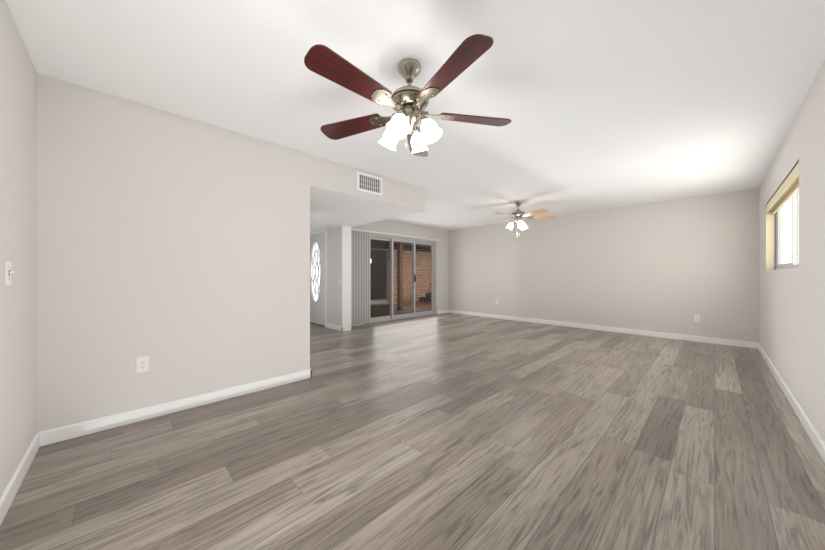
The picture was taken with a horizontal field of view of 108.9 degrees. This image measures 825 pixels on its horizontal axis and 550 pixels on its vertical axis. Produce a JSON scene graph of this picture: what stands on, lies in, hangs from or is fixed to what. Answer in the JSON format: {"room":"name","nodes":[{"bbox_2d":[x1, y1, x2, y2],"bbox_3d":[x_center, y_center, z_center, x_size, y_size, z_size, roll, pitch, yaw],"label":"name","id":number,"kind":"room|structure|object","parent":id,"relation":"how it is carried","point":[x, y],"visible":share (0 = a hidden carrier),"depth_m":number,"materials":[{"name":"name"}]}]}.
{"room":"empty living room","nodes":[
{"label":"empty living room","id":0,"kind":"room"},
{"bbox_2d":[0,0,36,497],"bbox_3d":[-1.293,-0.100,0.652,0.120,2.440,3.680,0,0,-44],"label":"wall","id":1,"kind":"structure","parent":0,"point":[18,249],"depth_m":1.58,"materials":[{"name":"beige paint"}]},
{"bbox_2d":[5,261,13,284],"bbox_3d":[-1.972,-0.010,1.450,0.021,0.118,0.072,0,0,-44],"label":"light switch","id":2,"kind":"object","parent":1,"relation":"attached to","point":[8,271],"visible":0.96,"depth_m":1.44,"materials":[{"name":"white plastic"}]},
{"bbox_2d":[0,431,43,525],"bbox_3d":[-1.214,1.074,0.667,0.013,0.092,3.530,0,0,-44],"label":"baseboard","id":3,"kind":"structure","parent":1,"relation":"attached to","point":[8,495],"depth_m":1.56,"materials":[{"name":"white wood"}]},
{"bbox_2d":[37,73,309,431],"bbox_3d":[-1.828,-0.100,2.618,1.860,2.440,0.120,0,0,-44],"label":"wall","id":4,"kind":"structure","parent":0,"point":[175,248],"depth_m":2.34,"materials":[{"name":"beige paint"}]},
{"bbox_2d":[136,356,148,372],"bbox_3d":[-2.084,0.690,2.278,0.072,0.118,0.008,0,0,-44],"label":"electrical outlet","id":5,"kind":"object","parent":4,"relation":"attached to","point":[142,364],"visible":1,"depth_m":2.27,"materials":[{"name":"white plastic"}]},
{"bbox_2d":[44,370,307,444],"bbox_3d":[-1.781,1.074,2.570,1.800,0.092,0.013,0,0,-44],"label":"baseboard","id":6,"kind":"structure","parent":4,"relation":"attached to","point":[54,435],"depth_m":2.34,"materials":[{"name":"white wood"}]},
{"bbox_2d":[308,369,311,377],"bbox_3d":[-2.895,1.074,5.053,0.013,0.092,5.123,0,0,-44],"label":"baseboard","id":7,"kind":"structure","parent":4,"relation":"attached to","point":[309,370],"depth_m":3.21,"materials":[{"name":"white wood"}]},
{"bbox_2d":[327,226,341,325],"bbox_3d":[-2.382,-0.100,7.023,0.200,2.440,3.020,0,0,-44],"label":"wall","id":8,"kind":"structure","parent":0,"point":[334,275],"depth_m":6.09,"materials":[{"name":"beige paint"}]},
{"bbox_2d":[310,233,324,325],"bbox_3d":[-2.167,0.092,6.702,0.156,2.023,0.897,0,0,-44],"label":"front door","id":9,"kind":"structure","parent":8,"relation":"in","point":[317,278],"depth_m":6.65,"materials":[{"name":"white paint"}]},
{"bbox_2d":[310,229,326,326],"bbox_3d":[-2.130,0.059,6.753,0.216,2.122,1.044,0,0,-44],"label":"door frame","id":10,"kind":"structure","parent":8,"relation":"attached to","point":[319,232],"depth_m":6.33,"materials":[{"name":"white wood"}]},
{"bbox_2d":[327,323,343,330],"bbox_3d":[-1.610,1.074,6.080,0.013,0.092,0.618,0,0,-44],"label":"baseboard","id":11,"kind":"structure","parent":8,"relation":"attached to","point":[331,326],"depth_m":6.03,"materials":[{"name":"white wood"}]},
{"bbox_2d":[342,226,350,326],"bbox_3d":[-1.323,0.024,5.938,0.208,2.008,0.012,0,0,-44],"label":"column","id":12,"kind":"structure","parent":8,"relation":"attached to","point":[346,275],"depth_m":5.93,"materials":[{"name":"white paint"}]},
{"bbox_2d":[344,325,351,329],"bbox_3d":[-1.368,1.074,6.137,0.013,0.092,0.363,0,0,-44],"label":"baseboard","id":13,"kind":"structure","parent":8,"relation":"attached to","point":[345,327],"depth_m":5.96,"materials":[{"name":"white wood"}]},
{"bbox_2d":[310,154,425,232],"bbox_3d":[-2.243,-1.150,5.699,1.850,0.340,5.110,0,0,-44],"label":"soffit","id":14,"kind":"structure","parent":0,"point":[337,199],"depth_m":4.10,"materials":[{"name":"beige paint"}]},
{"bbox_2d":[356,171,381,195],"bbox_3d":[-0.547,-1.165,3.775,0.400,0.235,0.012,0,0,-44],"label":"ceiling vent","id":15,"kind":"object","parent":14,"relation":"in","point":[368,183],"visible":1,"depth_m":3.77,"materials":[{"name":"white metal"}]},
{"bbox_2d":[351,220,447,323],"bbox_3d":[-0.296,-0.100,7.606,3.600,2.440,0.200,0,0,-44],"label":"wall","id":16,"kind":"structure","parent":0,"point":[441,273],"depth_m":8.42,"materials":[{"name":"beige paint"}]},
{"bbox_2d":[351,228,440,324],"bbox_3d":[-0.318,0.038,7.385,3.060,2.093,0.083,0,0,-44],"label":"vertical blinds","id":17,"kind":"object","parent":16,"relation":"attached to","point":[360,276],"visible":0.77,"depth_m":6.54,"materials":[{"name":"white plastic"}]},
{"bbox_2d":[366,235,434,323],"bbox_3d":[-0.240,0.090,7.620,2.414,2.054,0.127,0,0,-44],"label":"sliding door","id":18,"kind":"structure","parent":16,"relation":"in","point":[381,278],"depth_m":7.32,"materials":[{"name":"silver metal"}]},
{"bbox_2d":[438,310,447,313],"bbox_3d":[0.887,1.074,8.612,0.460,0.092,0.013,0,0,-44],"label":"baseboard","id":19,"kind":"structure","parent":16,"relation":"attached to","point":[441,311],"depth_m":8.59,"materials":[{"name":"white wood"}]},
{"bbox_2d":[0,305,824,549],"bbox_3d":[-0.334,1.170,5.046,7.630,0.100,8.950,0,0,-44],"label":"floor","id":20,"kind":"structure","parent":0,"point":[448,431],"depth_m":1.80,"materials":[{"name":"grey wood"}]},
{"bbox_2d":[5,0,824,230],"bbox_3d":[-0.334,-1.380,5.046,7.630,0.120,8.950,0,0,-44],"label":"ceiling","id":21,"kind":"structure","parent":0,"point":[604,104],"depth_m":2.00,"materials":[{"name":"white paint"}]},
{"bbox_2d":[304,34,511,156],"bbox_3d":[-0.046,-1.045,1.829,1.280,0.550,1.321,0,0,-44],"label":"ceiling fan","id":22,"kind":"object","parent":21,"relation":"hanging from","point":[408,103],"visible":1,"depth_m":1.75,"materials":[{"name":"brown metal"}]},
{"bbox_2d":[485,201,554,241],"bbox_3d":[1.867,-0.955,5.297,1.249,0.730,1.268,0,0,-44],"label":"ceiling fan","id":23,"kind":"object","parent":21,"relation":"hanging from","point":[518,214],"visible":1,"depth_m":5.25,"materials":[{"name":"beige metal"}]},
{"bbox_2d":[448,188,758,342],"bbox_3d":[3.166,-0.100,6.778,0.200,2.440,6.220,0,0,-44],"label":"wall","id":24,"kind":"structure","parent":0,"point":[673,266],"depth_m":5.64,"materials":[{"name":"beige paint"}]},
{"bbox_2d":[448,310,755,347],"bbox_3d":[3.149,1.074,6.643,0.013,0.092,5.990,0,0,-44],"label":"baseboard","id":25,"kind":"structure","parent":24,"relation":"attached to","point":[586,326],"depth_m":5.62,"materials":[{"name":"white wood"}]},
{"bbox_2d":[694,315,699,321],"bbox_3d":[4.789,0.730,4.966,0.008,0.118,0.072,0,0,-44],"label":"electrical outlet","id":26,"kind":"object","parent":24,"relation":"attached to","point":[696,318],"visible":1,"depth_m":4.96,"materials":[{"name":"white plastic"}]},
{"bbox_2d":[759,60,824,442],"bbox_3d":[2.735,-0.100,1.901,7.630,2.440,0.160,0,0,-44],"label":"wall","id":27,"kind":"structure","parent":0,"point":[792,322],"depth_m":2.24,"materials":[{"name":"beige paint"}]},
{"bbox_2d":[766,161,798,269],"bbox_3d":[3.920,-0.495,3.114,2.232,0.862,0.070,0,0,-44],"label":"window frame","id":28,"kind":"structure","parent":27,"relation":"attached to","point":[788,188],"depth_m":3.48,"materials":[{"name":"cream paint"},{"name":"aluminium"},{"name":"clear glass"}]},
{"bbox_2d":[776,189,798,268],"bbox_3d":[3.974,-0.495,3.058,2.234,0.864,0.055,0,0,-44],"label":"window","id":29,"kind":"structure","parent":27,"relation":"in","point":[795,234],"depth_m":3.12,"materials":[{"name":"silver metal"}]},
{"bbox_2d":[756,342,824,462],"bbox_3d":[2.646,1.074,1.934,7.310,0.092,0.013,0,0,-44],"label":"baseboard","id":30,"kind":"structure","parent":27,"relation":"attached to","point":[808,426],"depth_m":2.33,"materials":[{"name":"white wood"}]},
{"label":"outside","id":31,"kind":"structure","parent":0,"visible":0},
{"bbox_2d":[785,198,791,262],"bbox_3d":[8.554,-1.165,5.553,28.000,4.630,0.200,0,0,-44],"label":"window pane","id":32,"kind":"structure","parent":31,"point":[788,206],"depth_m":10.89,"materials":[{"name":"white glass"}]},
{"bbox_3d":[-3.685,1.215,10.935,16.000,0.130,2.200,0,0,-44],"label":"yard","id":33,"kind":"structure","parent":0,"visible":0},
{"bbox_2d":[393,250,430,302],"bbox_3d":[0.912,-0.240,13.884,5.300,2.780,0.200,0,0,-44],"label":"brick","id":34,"kind":"object","parent":33,"relation":"on","point":[420,262],"depth_m":12.98,"materials":[{"name":"brown brick"}]},
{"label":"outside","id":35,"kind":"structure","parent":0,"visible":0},
{"bbox_2d":[393,300,430,309],"bbox_3d":[0.577,1.210,11.078,9.700,0.140,3.550,0,0,-44],"label":"patio slab","id":36,"kind":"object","parent":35,"point":[422,303],"depth_m":11.40,"materials":[{"name":"red concrete"}]},
{"bbox_2d":[397,244,402,310],"bbox_3d":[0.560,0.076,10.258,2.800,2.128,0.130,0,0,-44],"label":"patio column","id":37,"kind":"structure","parent":36,"relation":"on","point":[400,267],"depth_m":9.28,"materials":[{"name":"brown wood"}]},
{"bbox_2d":[393,241,430,252],"bbox_3d":[0.577,-1.190,11.078,9.700,0.420,3.550,0,0,-44],"label":"roof","id":38,"kind":"structure","parent":37,"relation":"on","point":[420,247],"depth_m":12.03,"materials":[{"name":"brown wood"}]},
{"bbox_2d":[419,285,430,302],"bbox_3d":[0.760,0.673,12.254,0.580,0.929,1.125,0,0,-19],"label":"mower","id":39,"kind":"object","parent":36,"relation":"on","point":[428,296],"depth_m":12.17,"materials":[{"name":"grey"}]}
]}

